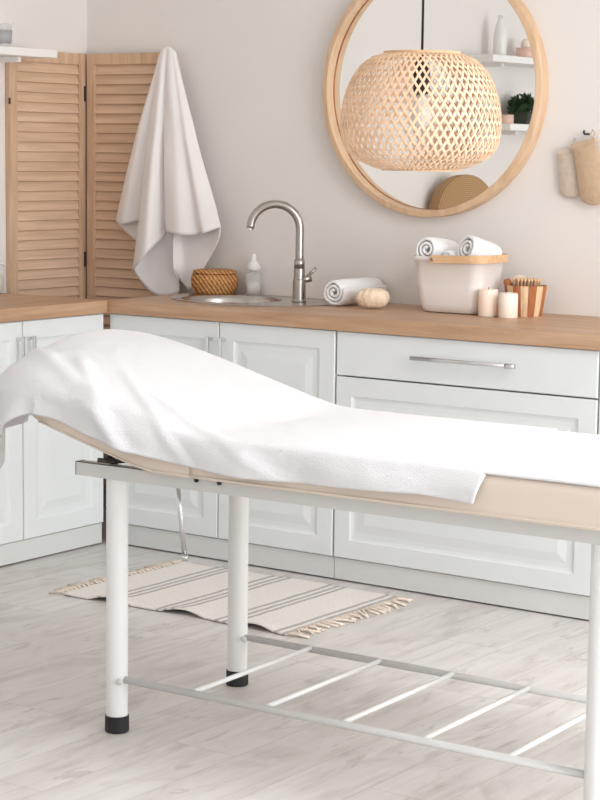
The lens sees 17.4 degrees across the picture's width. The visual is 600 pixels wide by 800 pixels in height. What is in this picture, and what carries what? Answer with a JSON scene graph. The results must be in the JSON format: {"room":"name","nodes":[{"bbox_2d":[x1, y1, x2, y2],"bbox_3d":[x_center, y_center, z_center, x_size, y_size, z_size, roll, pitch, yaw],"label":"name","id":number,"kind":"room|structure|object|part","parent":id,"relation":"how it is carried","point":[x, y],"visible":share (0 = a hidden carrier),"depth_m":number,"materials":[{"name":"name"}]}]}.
{"room":"spa","nodes":[
{"label":"spa","id":0,"kind":"room"},
{"bbox_2d":[0,0,86,298],"bbox_3d":[-3.184,-0.571,4.721,0.100,2.750,7.909,6,9,35],"label":"wall","id":1,"kind":"structure","parent":0,"point":[59,25],"depth_m":7.60,"materials":[{"name":"paint"}]},
{"bbox_2d":[0,46,56,62],"bbox_3d":[-1.279,-1.263,7.079,0.200,0.050,0.965,6,9,35],"label":"wall shelf","id":2,"kind":"object","parent":1,"relation":"attached to","point":[7,54],"visible":1,"depth_m":7.32,"materials":[{"name":"white wood"}]},
{"bbox_2d":[0,30,12,43],"bbox_3d":[-1.094,-1.345,7.212,0.072,0.085,0.072,6,9,35],"label":"drinking glass","id":3,"kind":"object","parent":2,"relation":"on","point":[5,35],"visible":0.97,"depth_m":7.19,"materials":[{"name":"white"}]},
{"bbox_2d":[0,504,588,799],"bbox_3d":[-0.545,1.081,3.099,6.538,0.050,8.009,6,9,35],"label":"floor","id":4,"kind":"structure","parent":0,"point":[55,744],"depth_m":5.15,"materials":[{"name":"grey wood"}]},
{"bbox_2d":[0,313,102,565],"bbox_3d":[-1.203,0.124,6.945,0.634,0.847,0.890,6,9,35],"label":"base cabinet","id":5,"kind":"object","parent":4,"relation":"on","point":[46,508],"visible":0.64,"depth_m":6.90,"materials":[{"name":"paint"}]},
{"bbox_3d":[-1.103,0.130,6.612,0.020,0.768,0.460,6,9,35],"label":"door","id":6,"kind":"part","parent":5,"relation":"part of","materials":[{"name":"paint"}]},
{"bbox_3d":[-0.960,-0.138,6.728,0.034,0.160,0.012,6,9,35],"label":"door handle","id":7,"kind":"part","parent":5,"relation":"part of","materials":[{"name":"silver metal"}]},
{"bbox_3d":[-0.928,-0.143,6.774,0.034,0.160,0.012,6,9,35],"label":"door handle","id":8,"kind":"part","parent":5,"relation":"part of","materials":[{"name":"silver metal"}]},
{"bbox_2d":[0,293,106,322],"bbox_3d":[-1.835,-0.219,6.036,0.647,0.046,3.032,6,9,35],"label":"countertop","id":9,"kind":"structure","parent":5,"relation":"on","point":[13,307],"depth_m":6.91,"materials":[{"name":"brown wood"}]},
{"bbox_2d":[0,274,3,291],"bbox_3d":[-1.152,-0.454,7.334,0.096,0.108,0.096,6,9,35],"label":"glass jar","id":10,"kind":"object","parent":9,"relation":"on","point":[1,275],"visible":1,"depth_m":7.32,"materials":[{"name":"white"}]},
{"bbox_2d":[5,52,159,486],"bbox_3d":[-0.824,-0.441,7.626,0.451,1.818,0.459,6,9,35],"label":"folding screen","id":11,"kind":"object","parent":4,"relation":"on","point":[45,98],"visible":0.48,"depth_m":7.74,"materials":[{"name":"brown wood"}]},
{"bbox_3d":[-1.000,-0.459,7.747,0.022,1.818,0.440,6,9,35],"label":"panel","id":12,"kind":"part","parent":11,"relation":"part of","materials":[{"name":"brown wood"}]},
{"bbox_3d":[-0.684,-0.461,7.794,0.418,1.818,0.022,6,9,35],"label":"panel","id":13,"kind":"part","parent":11,"relation":"part of","materials":[{"name":"brown wood"}]},
{"bbox_2d":[115,46,220,295],"bbox_3d":[-0.535,-0.874,7.524,0.541,0.961,0.128,6,9,35],"label":"towel","id":14,"kind":"object","parent":11,"relation":"hanging from","point":[167,205],"visible":0.99,"depth_m":7.51,"materials":[{"name":"white fabric"}]},
{"bbox_2d":[110,313,338,577],"bbox_3d":[-0.141,0.120,7.087,0.996,0.847,0.594,6,9,35],"label":"base cabinet","id":15,"kind":"object","parent":4,"relation":"on","point":[283,536],"visible":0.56,"depth_m":6.79,"materials":[{"name":"paint"}]},
{"bbox_3d":[-0.486,0.086,7.017,0.498,0.768,0.020,6,9,35],"label":"door","id":16,"kind":"part","parent":15,"relation":"part of","materials":[{"name":"paint"}]},
{"bbox_3d":[-0.318,-0.143,6.837,0.012,0.160,0.034,6,9,35],"label":"door handle","id":17,"kind":"part","parent":15,"relation":"part of","materials":[{"name":"silver metal"}]},
{"bbox_3d":[-0.273,-0.139,6.804,0.012,0.160,0.034,6,9,35],"label":"door handle","id":18,"kind":"part","parent":15,"relation":"part of","materials":[{"name":"silver metal"}]},
{"bbox_3d":[-0.081,0.128,6.733,0.488,0.768,0.020,6,9,35],"label":"door","id":19,"kind":"part","parent":15,"relation":"part of","materials":[{"name":"paint"}]},
{"bbox_2d":[107,293,599,349],"bbox_3d":[0.658,-0.248,6.515,2.898,0.046,0.623,6,9,35],"label":"countertop","id":20,"kind":"structure","parent":15,"relation":"on","point":[549,330],"depth_m":6.52,"materials":[{"name":"brown wood"}]},
{"bbox_2d":[191,268,237,293],"bbox_3d":[-0.326,-0.452,7.457,0.181,0.095,0.181,6,9,35],"label":"wicker basket","id":21,"kind":"object","parent":20,"relation":"on","point":[206,280],"visible":1,"depth_m":7.39,"materials":[{"name":"brown wicker"}]},
{"bbox_3d":[-0.325,-0.491,7.452,0.168,0.016,0.168,6,9,35],"label":"lid","id":22,"kind":"part","parent":21,"relation":"part of","materials":[{"name":"wicker"}]},
{"bbox_2d":[170,294,331,306],"bbox_3d":[-0.181,-0.289,7.149,0.660,0.158,0.460,6,9,35],"label":"sink","id":23,"kind":"object","parent":20,"relation":"in","point":[221,299],"visible":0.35,"depth_m":7.28,"materials":[{"name":"metal"}]},
{"bbox_2d":[247,254,259,293],"bbox_3d":[-0.176,-0.476,7.422,0.058,0.156,0.058,6,9,35],"label":"soap bottle","id":24,"kind":"object","parent":20,"relation":"on","point":[253,287],"visible":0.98,"depth_m":7.41,"materials":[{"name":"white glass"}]},
{"bbox_2d":[246,200,316,301],"bbox_3d":[-0.065,-0.538,7.062,0.258,0.364,0.054,0,7,-5],"label":"faucet","id":25,"kind":"object","parent":20,"relation":"on","point":[300,280],"visible":1,"depth_m":7.05,"materials":[{"name":"metal"}]},
{"bbox_3d":[-0.090,-0.596,7.058,0.209,0.249,0.030,1,7,-2],"label":"spout","id":26,"kind":"part","parent":25,"relation":"part of","materials":[{"name":"metal"}]},
{"bbox_3d":[0.029,-0.451,7.080,0.068,0.064,0.026,1,7,-1],"label":"lever","id":27,"kind":"part","parent":25,"relation":"part of","materials":[{"name":"metal"}]},
{"bbox_2d":[324,278,386,304],"bbox_3d":[0.199,-0.390,7.019,0.101,0.095,0.262,7,9,38],"label":"rolled towel","id":28,"kind":"object","parent":20,"relation":"on","point":[341,291],"visible":0.71,"depth_m":6.94,"materials":[{"name":"white fabric"}]},
{"bbox_2d":[356,288,389,307],"bbox_3d":[0.254,-0.357,6.841,0.120,0.070,0.085,2,7,6],"label":"sponge","id":29,"kind":"object","parent":20,"relation":"on","point":[366,297],"visible":1,"depth_m":6.81,"materials":[{"name":"beige"}]},
{"bbox_2d":[413,253,507,313],"bbox_3d":[0.550,-0.405,6.738,0.294,0.201,0.231,6,9,35],"label":"storage bin","id":30,"kind":"object","parent":20,"relation":"on","point":[446,283],"visible":0.85,"depth_m":6.65,"materials":[{"name":"white plastic"}]},
{"bbox_2d":[416,237,458,255],"bbox_3d":[0.479,-0.514,6.774,0.088,0.103,0.156,7,10,42],"label":"rolled towel","id":31,"kind":"object","parent":30,"relation":"in","point":[427,246],"visible":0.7,"depth_m":6.73,"materials":[{"name":"white fabric"}]},
{"bbox_2d":[443,250,456,255],"bbox_3d":[0.536,-0.486,6.724,0.084,0.056,0.056,-5,9,-37],"label":"rolled towel","id":32,"kind":"object","parent":30,"relation":"in","point":[450,252],"visible":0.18,"depth_m":6.70,"materials":[{"name":"white fabric"}]},
{"bbox_3d":[0.589,-0.485,6.701,0.200,0.031,0.226,6,9,35],"label":"wooden handle","id":33,"kind":"part","parent":30,"relation":"part of","materials":[{"name":"brown wood"}]},
{"bbox_2d":[457,235,501,264],"bbox_3d":[0.614,-0.499,6.680,0.144,0.128,0.097,-4,8,-30],"label":"rolled towel","id":34,"kind":"object","parent":30,"relation":"in","point":[469,245],"visible":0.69,"depth_m":6.64,"materials":[{"name":"white fabric"}]},
{"bbox_2d":[478,288,497,316],"bbox_3d":[0.635,-0.332,6.596,0.067,0.098,0.067,6,9,35],"label":"pillar candle","id":35,"kind":"object","parent":20,"relation":"on","point":[488,297],"visible":1,"depth_m":6.57,"materials":[{"name":"wax"}]},
{"bbox_2d":[498,292,517,318],"bbox_3d":[0.696,-0.319,6.539,0.064,0.090,0.064,6,9,35],"label":"pillar candle","id":36,"kind":"object","parent":20,"relation":"on","point":[508,301],"visible":1,"depth_m":6.51,"materials":[{"name":"wax"}]},
{"bbox_2d":[504,285,547,316],"bbox_3d":[0.766,-0.339,6.648,0.148,0.103,0.148,6,9,35],"label":"wooden bucket","id":37,"kind":"object","parent":20,"relation":"on","point":[531,300],"visible":0.67,"depth_m":6.59,"materials":[{"name":"brown wood"}]},
{"bbox_2d":[503,278,511,285],"bbox_3d":[0.706,-0.366,6.656,0.031,0.098,0.028,6,9,35],"label":"wooden scoop","id":38,"kind":"object","parent":37,"relation":"in","point":[507,281],"visible":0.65,"depth_m":6.64,"materials":[{"name":"brown wood"}]},
{"bbox_2d":[511,275,526,285],"bbox_3d":[0.752,-0.396,6.681,0.070,0.060,0.070,6,9,35],"label":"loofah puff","id":39,"kind":"object","parent":37,"relation":"in","point":[516,276],"visible":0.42,"depth_m":6.67,"materials":[{"name":"beige"}]},
{"bbox_2d":[513,277,540,286],"bbox_3d":[0.768,-0.385,6.626,0.108,0.055,0.090,4,8,24],"label":"brush","id":40,"kind":"object","parent":37,"relation":"in","point":[528,282],"visible":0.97,"depth_m":6.61,"materials":[{"name":"beige wood"}]},
{"bbox_2d":[48,559,412,638],"bbox_3d":[-0.222,0.630,6.378,1.074,0.024,0.686,6,9,35],"label":"striped rug","id":41,"kind":"object","parent":4,"relation":"on","point":[285,606],"visible":0.88,"depth_m":6.35,"materials":[{"name":"fabric"}]},
{"bbox_2d":[31,414,599,799],"bbox_3d":[0.209,0.400,4.712,2.058,0.914,0.659,6,9,34],"label":"massage table","id":42,"kind":"object","parent":4,"relation":"on","point":[539,508],"visible":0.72,"depth_m":4.58,"materials":[{"name":"white metal"}]},
{"bbox_3d":[-0.454,0.134,4.787,0.078,0.046,0.072,6,9,34],"label":"knob arm","id":43,"kind":"part","parent":42,"relation":"part of","materials":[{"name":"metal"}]},
{"bbox_2d":[31,414,190,477],"bbox_3d":[-0.357,0.008,5.053,0.678,0.238,0.656,6,9,34],"label":"cushion","id":44,"kind":"object","parent":42,"relation":"on","point":[142,467],"depth_m":4.75,"materials":[{"name":"beige leather"}]},
{"bbox_3d":[-0.453,0.495,4.853,0.054,0.612,0.054,6,9,34],"label":"leg","id":45,"kind":"part","parent":42,"relation":"part of","materials":[{"name":"white metal"}]},
{"bbox_3d":[-0.305,0.276,4.969,0.047,0.252,0.013,6,9,34],"label":"adjusting lever","id":46,"kind":"part","parent":42,"relation":"part of","materials":[{"name":"silver metal"}]},
{"bbox_3d":[-0.167,0.442,5.292,0.054,0.612,0.054,6,9,34],"label":"leg","id":47,"kind":"part","parent":42,"relation":"part of","materials":[{"name":"white metal"}]},
{"bbox_3d":[-0.114,0.682,4.964,0.012,0.012,0.515,5,9,33],"label":"rod","id":48,"kind":"part","parent":42,"relation":"part of","materials":[{"name":"white metal"}]},
{"bbox_2d":[0,329,556,503],"bbox_3d":[-0.078,0.076,4.862,1.579,0.383,0.746,6,9,34],"label":"towel","id":49,"kind":"object","parent":42,"relation":"on","point":[148,395],"visible":1,"depth_m":4.74,"materials":[{"name":"white fabric"}]},
{"bbox_3d":[0.065,0.700,4.845,0.012,0.012,0.515,5,9,33],"label":"rod","id":50,"kind":"part","parent":42,"relation":"part of","materials":[{"name":"white metal"}]},
{"bbox_3d":[0.086,0.229,4.438,1.525,0.033,0.032,6,9,34],"label":"rail","id":51,"kind":"part","parent":42,"relation":"part of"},
{"bbox_3d":[0.087,0.747,4.515,1.267,0.018,0.018,6,9,34],"label":"rail","id":52,"kind":"part","parent":42,"relation":"part of","materials":[{"name":"white metal"}]},
{"bbox_2d":[190,467,599,530],"bbox_3d":[0.495,0.163,4.492,1.378,0.096,0.656,6,9,34],"label":"seat cushion","id":53,"kind":"object","parent":42,"relation":"on","point":[538,505],"depth_m":4.17,"materials":[{"name":"beige leather"}]},
{"bbox_3d":[0.243,0.717,4.726,0.012,0.012,0.515,5,9,33],"label":"rod","id":54,"kind":"part","parent":42,"relation":"part of","materials":[{"name":"white metal"}]},
{"bbox_3d":[0.382,0.695,4.949,1.267,0.018,0.018,6,9,34],"label":"rail","id":55,"kind":"part","parent":42,"relation":"part of","materials":[{"name":"white metal"}]},
{"bbox_3d":[0.422,0.735,4.606,0.012,0.012,0.515,5,9,33],"label":"rod","id":56,"kind":"part","parent":42,"relation":"part of","materials":[{"name":"white metal"}]},
{"bbox_2d":[480,431,599,486],"bbox_3d":[0.739,0.138,4.324,0.805,0.008,0.654,6,9,34],"label":"towel","id":57,"kind":"object","parent":42,"relation":"on","point":[558,456],"visible":0.96,"depth_m":4.30,"materials":[{"name":"white fabric"}]},
{"bbox_3d":[0.600,0.752,4.487,0.012,0.012,0.515,5,9,33],"label":"rod","id":58,"kind":"part","parent":42,"relation":"part of","materials":[{"name":"white metal"}]},
{"bbox_3d":[0.633,0.602,4.127,0.054,0.612,0.054,6,9,34],"label":"leg","id":59,"kind":"part","parent":42,"relation":"part of","materials":[{"name":"white metal"}]},
{"bbox_2d":[334,331,599,619],"bbox_3d":[0.663,0.202,6.521,0.972,0.847,0.598,6,9,35],"label":"base cabinet","id":60,"kind":"object","parent":4,"relation":"on","point":[517,384],"visible":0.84,"depth_m":6.29,"materials":[{"name":"paint"}]},
{"bbox_3d":[0.520,-0.121,6.240,0.382,0.017,0.040,6,9,35],"label":"drawer handle","id":61,"kind":"part","parent":60,"relation":"part of","materials":[{"name":"silver metal"}]},
{"bbox_3d":[0.523,-0.118,6.274,0.968,0.148,0.020,6,9,35],"label":"drawer","id":62,"kind":"part","parent":60,"relation":"part of","materials":[{"name":"paint"}]},
{"bbox_2d":[598,399,599,434],"bbox_3d":[1.430,0.281,5.987,0.900,0.847,0.594,6,9,35],"label":"base cabinet","id":63,"kind":"object","parent":4,"relation":"on","point":[599,399],"visible":0.02,"depth_m":6.00,"materials":[{"name":"paint"}]},
{"bbox_2d":[87,0,599,503],"bbox_3d":[1.756,-0.687,6.128,6.538,2.750,0.100,6,9,35],"label":"wall","id":64,"kind":"structure","parent":0,"point":[252,71],"depth_m":7.26,"materials":[{"name":"paint"}]},
{"bbox_2d":[322,0,547,216],"bbox_3d":[0.463,-1.099,6.904,0.904,0.904,0.055,6,9,35],"label":"round mirror","id":65,"kind":"object","parent":64,"relation":"attached to","point":[503,36],"visible":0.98,"depth_m":6.88,"materials":[{"name":"mirror"}]},
{"bbox_3d":[0.962,-0.899,6.581,0.008,0.016,0.040,6,9,35],"label":"wall hook","id":66,"kind":"object","parent":64,"relation":"attached to","visible":0},
{"bbox_2d":[557,138,579,197],"bbox_3d":[0.915,-0.788,6.637,0.098,0.204,0.016,6,9,35],"label":"mitten","id":67,"kind":"object","parent":66,"relation":"hanging from","point":[568,181],"visible":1,"depth_m":6.64,"materials":[{"name":"fabric"}]},
{"bbox_2d":[572,129,599,204],"bbox_3d":[0.974,-0.782,6.573,0.137,0.254,0.016,6,9,35],"label":"mitten","id":68,"kind":"object","parent":66,"relation":"hanging from","point":[586,153],"visible":1,"depth_m":6.57,"materials":[{"name":"beige fabric"}]},
{"bbox_3d":[-0.509,-1.696,2.745,6.538,0.050,8.009,6,9,35],"label":"ceiling","id":69,"kind":"structure","parent":0,"visible":0},
{"bbox_2d":[340,0,501,170],"bbox_3d":[0.329,-1.287,5.151,0.430,1.358,0.430,6,9,35],"label":"pendant lamp","id":70,"kind":"object","parent":69,"relation":"hanging from","point":[420,115],"visible":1,"depth_m":5.09,"materials":[{"name":"beige wicker"}]},
{"bbox_3d":[0.323,-0.768,5.217,0.430,0.306,0.430,6,9,35],"label":"lamp shade","id":71,"kind":"part","parent":70,"relation":"part of","materials":[{"name":"beige wicker"}]},
{"bbox_3d":[0.323,-0.770,5.216,0.060,0.089,0.060,6,9,35],"label":"bulb","id":72,"kind":"part","parent":70,"relation":"part of","materials":[{"name":"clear glass"}]},
{"bbox_2d":[413,55,429,93],"bbox_3d":[0.324,-0.872,5.204,0.044,0.115,0.044,6,9,35],"label":"socket","id":73,"kind":"object","parent":70,"relation":"attached to","point":[422,88],"depth_m":5.19,"materials":[{"name":"black rubber"}]},
{"bbox_3d":[0.331,-1.429,5.132,0.007,1.011,0.007,6,9,35],"label":"cord","id":74,"kind":"part","parent":70,"relation":"part of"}
]}

